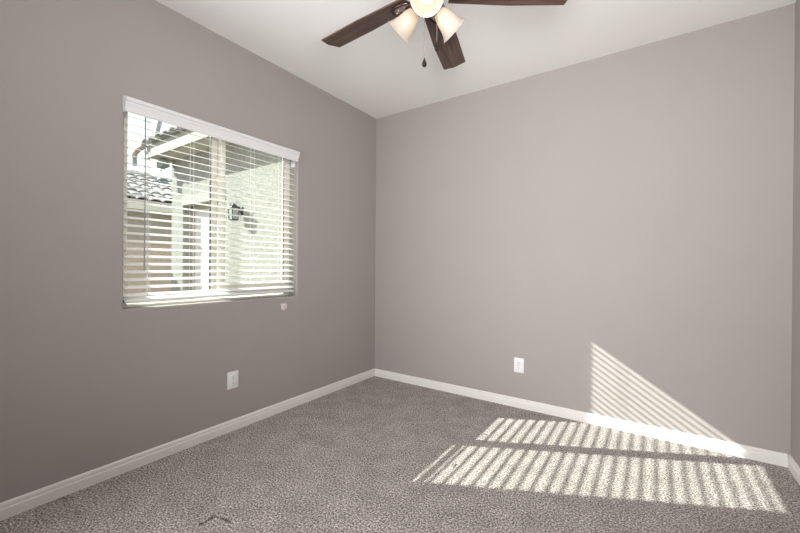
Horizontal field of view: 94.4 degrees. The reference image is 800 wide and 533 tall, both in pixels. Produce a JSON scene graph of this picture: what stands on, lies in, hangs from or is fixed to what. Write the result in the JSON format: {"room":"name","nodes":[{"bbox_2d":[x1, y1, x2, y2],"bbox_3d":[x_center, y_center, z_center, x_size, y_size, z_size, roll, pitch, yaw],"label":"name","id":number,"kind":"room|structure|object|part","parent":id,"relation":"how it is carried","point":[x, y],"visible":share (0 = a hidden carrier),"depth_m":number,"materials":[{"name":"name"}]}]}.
{"room":"empty bedroom","nodes":[
{"label":"empty bedroom","id":0,"kind":"room"},
{"bbox_2d":[0,0,375,502],"bbox_3d":[-1.434,-0.241,2.426,0.200,2.920,4.150,1,0,34],"label":"wall","id":1,"kind":"structure","parent":0,"point":[88,381],"depth_m":2.07,"materials":[{"name":"paint"}]},
{"bbox_2d":[0,368,374,520],"bbox_3d":[-1.356,1.121,2.369,0.014,0.076,3.850,1,0,34],"label":"baseboard","id":2,"kind":"structure","parent":1,"relation":"attached to","point":[17,505],"depth_m":2.19,"materials":[{"name":"white paint"}]},
{"bbox_2d":[123,112,289,307],"bbox_3d":[-1.323,-0.359,2.670,0.095,1.201,1.225,1,0,34],"label":"window","id":3,"kind":"structure","parent":1,"relation":"in","point":[217,144],"depth_m":2.67,"materials":[{"name":"white plastic"}]},
{"bbox_2d":[123,95,299,302],"bbox_3d":[-1.213,-0.373,2.587,0.131,1.167,1.236,1,0,34],"label":"window blind","id":4,"kind":"object","parent":3,"relation":"attached to","point":[130,104],"visible":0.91,"depth_m":2.44,"materials":[{"name":"white plastic"}]},
{"bbox_3d":[-1.487,-0.367,2.188,0.002,1.081,0.006,1,0,34],"label":"lift cord","id":5,"kind":"part","parent":4,"relation":"part of","materials":[{"name":"white fabric"}]},
{"bbox_3d":[-1.508,-0.353,2.220,0.050,1.112,0.002,1,0,34],"label":"ladder cord","id":6,"kind":"part","parent":4,"relation":"part of","materials":[{"name":"white fabric"}]},
{"bbox_3d":[-1.365,-0.353,2.428,0.050,1.112,0.002,1,0,34],"label":"ladder cord","id":7,"kind":"part","parent":4,"relation":"part of","materials":[{"name":"white fabric"}]},
{"bbox_3d":[-1.243,0.196,2.613,0.050,0.016,1.203,24,13,32],"label":"rail","id":8,"kind":"part","parent":4,"relation":"part of","materials":[{"name":"white plastic"}]},
{"bbox_3d":[-1.114,-0.352,2.793,0.050,1.112,0.002,1,0,34],"label":"ladder cord","id":9,"kind":"part","parent":4,"relation":"part of","materials":[{"name":"white fabric"}]},
{"bbox_3d":[-0.970,-0.351,3.003,0.050,1.112,0.002,1,0,34],"label":"ladder cord","id":10,"kind":"part","parent":4,"relation":"part of","materials":[{"name":"white fabric"}]},
{"bbox_3d":[-1.506,-0.371,2.467,0.022,1.163,0.584,1,0,34],"label":"sliding sash","id":11,"kind":"part","parent":3,"relation":"part of","materials":[{"name":"white plastic"}]},
{"bbox_2d":[227,370,237,389],"bbox_3d":[-1.181,0.803,2.622,0.010,0.122,0.082,1,0,34],"label":"wall outlet","id":12,"kind":"object","parent":1,"relation":"attached to","point":[232,377],"visible":1,"depth_m":2.61,"materials":[{"name":"white plastic"}]},
{"bbox_2d":[280,303,286,309],"bbox_3d":[-0.929,0.325,2.970,0.026,0.055,0.056,1,0,34],"label":"cleat","id":13,"kind":"object","parent":1,"relation":"attached to","point":[284,305],"visible":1,"depth_m":2.96,"materials":[{"name":"white plastic"}]},
{"bbox_2d":[0,376,799,532],"bbox_3d":[-0.072,1.196,1.488,3.129,0.050,3.850,1,0,34],"label":"floor","id":14,"kind":"structure","parent":0,"point":[375,454],"depth_m":2.02,"materials":[{"name":"carpet"}]},
{"bbox_2d":[155,0,795,118],"bbox_3d":[-0.051,-1.629,1.482,3.129,0.120,3.850,1,0,34],"label":"ceiling","id":15,"kind":"structure","parent":0,"point":[378,73],"depth_m":2.53,"materials":[{"name":"white paint"}]},
{"bbox_2d":[321,0,566,69],"bbox_3d":[0.091,-1.227,1.689,1.217,0.682,1.245,1,0,34],"label":"ceiling fan","id":16,"kind":"object","parent":15,"relation":"hanging from","point":[442,24],"visible":1,"depth_m":1.72,"materials":[{"name":"brown wood"}]},
{"bbox_3d":[-0.177,-1.229,1.888,0.550,0.007,0.135,1,11,37],"label":"blade","id":17,"kind":"part","parent":16,"relation":"part of","materials":[{"name":"brown wood"}]},
{"bbox_3d":[0.021,-1.113,1.726,0.144,0.140,0.138,1,0,34],"label":"lamp shade","id":18,"kind":"part","parent":16,"relation":"part of","materials":[{"name":"white glass"}]},
{"bbox_3d":[0.109,-1.044,1.645,0.003,0.248,0.002,1,0,34],"label":"pull chain","id":19,"kind":"part","parent":16,"relation":"part of","materials":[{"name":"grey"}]},
{"bbox_3d":[0.120,-1.112,1.531,0.132,0.140,0.144,1,0,34],"label":"lamp shade","id":20,"kind":"part","parent":16,"relation":"part of","materials":[{"name":"white glass"}]},
{"bbox_3d":[0.114,-1.139,1.567,0.051,0.077,0.085,0,0,4],"label":"bulb","id":21,"kind":"part","parent":16,"relation":"part of","materials":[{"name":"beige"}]},
{"bbox_3d":[0.246,-1.226,2.013,0.135,0.007,0.550,-11,-4,19],"label":"blade","id":22,"kind":"part","parent":16,"relation":"part of","materials":[{"name":"brown wood"}]},
{"bbox_3d":[0.240,-1.111,1.708,0.131,0.140,0.144,1,0,34],"label":"lamp shade","id":23,"kind":"part","parent":16,"relation":"part of","materials":[{"name":"white glass"}]},
{"bbox_3d":[0.496,-1.223,1.650,0.550,0.007,0.135,0,-11,1],"label":"blade","id":24,"kind":"part","parent":16,"relation":"part of","materials":[{"name":"brown wood"}]},
{"bbox_2d":[375,3,794,454],"bbox_3d":[1.132,-0.223,3.091,3.279,2.920,0.150,1,0,34],"label":"wall","id":25,"kind":"structure","parent":0,"point":[618,225],"depth_m":2.71,"materials":[{"name":"paint"}]},
{"bbox_2d":[514,357,523,372],"bbox_3d":[0.990,0.824,3.088,0.082,0.122,0.010,1,0,34],"label":"wall outlet","id":26,"kind":"object","parent":25,"relation":"attached to","point":[518,362],"visible":1,"depth_m":3.08,"materials":[{"name":"white plastic"}]},
{"bbox_2d":[375,369,787,467],"bbox_3d":[1.014,1.138,3.069,3.102,0.076,0.014,1,0,34],"label":"baseboard","id":27,"kind":"structure","parent":25,"relation":"attached to","point":[739,450],"depth_m":2.71,"materials":[{"name":"white paint"}]},
{"bbox_2d":[791,0,799,466],"bbox_3d":[1.248,-0.217,0.495,0.150,2.920,4.000,1,0,34],"label":"wall","id":28,"kind":"structure","parent":0,"point":[795,360],"depth_m":2.13,"materials":[{"name":"paint"}]},
{"bbox_2d":[788,454,799,484],"bbox_3d":[1.213,1.145,0.606,0.014,0.076,3.850,1,0,34],"label":"baseboard","id":29,"kind":"structure","parent":28,"relation":"attached to","point":[794,468],"depth_m":2.10,"materials":[{"name":"white paint"}]},
{"label":"outside","id":30,"kind":"structure","parent":0,"visible":0},
{"bbox_3d":[-9.613,1.340,17.040,29.799,0.250,39.000,1,0,34],"label":"ground","id":31,"kind":"structure","parent":30,"visible":0},
{"bbox_2d":[127,242,171,303],"bbox_3d":[-5.555,0.349,8.800,0.230,1.830,16.000,1,0,34],"label":"wall","id":32,"kind":"structure","parent":31,"relation":"on","point":[129,244],"depth_m":8.42,"materials":[{"name":"beige paint"}]},
{"bbox_2d":[127,169,171,241],"bbox_3d":[-8.274,-0.953,12.558,6.044,4.375,13.736,1,0,34],"label":"neighbor house","id":33,"kind":"structure","parent":31,"relation":"on","point":[132,175],"depth_m":10.23,"materials":[{"name":"beige"}]},
{"bbox_2d":[157,177,167,183],"bbox_3d":[-7.721,-2.710,12.055,0.300,0.400,0.292,1,0,34],"label":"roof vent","id":34,"kind":"object","parent":33,"relation":"attached to","point":[162,180],"depth_m":12.00,"materials":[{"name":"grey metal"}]},
{"bbox_2d":[132,121,281,300],"bbox_3d":[-2.269,-0.917,6.668,6.003,4.420,2.325,1,0,34],"label":"house wing","id":35,"kind":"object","parent":31,"relation":"on","point":[155,142],"visible":0.16,"depth_m":6.35,"materials":[{"name":"paint"}]},
{"bbox_3d":[-5.314,-2.112,7.417,0.116,0.185,0.092,1,0,34],"label":"spout","id":36,"kind":"part","parent":35,"relation":"part of","materials":[{"name":"grey metal"}]},
{"bbox_2d":[157,159,169,170],"bbox_3d":[-4.680,-2.006,7.322,0.260,0.227,0.140,1,0,34],"label":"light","id":37,"kind":"object","parent":35,"relation":"attached to","point":[159,165],"depth_m":7.27,"materials":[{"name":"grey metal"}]},
{"bbox_3d":[-3.545,0.058,6.985,1.395,2.450,0.080,1,0,34],"label":"door frame","id":38,"kind":"part","parent":35,"relation":"part of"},
{"bbox_3d":[-3.515,0.083,6.975,1.275,2.380,0.062,1,0,34],"label":"door","id":39,"kind":"part","parent":35,"relation":"part of","materials":[{"name":"white"}]},
{"bbox_2d":[227,202,242,220],"bbox_3d":[-2.685,-0.901,6.029,0.219,0.299,0.209,1,0,34],"label":"wall lantern","id":40,"kind":"object","parent":35,"relation":"attached to","point":[231,211],"visible":0.78,"depth_m":5.99,"materials":[{"name":"grey metal"}]},
{"bbox_3d":[-2.700,-0.855,6.008,0.113,0.178,0.113,1,0,34],"label":"lamp glass","id":41,"kind":"part","parent":40,"relation":"part of","materials":[{"name":"grey"}]}
]}

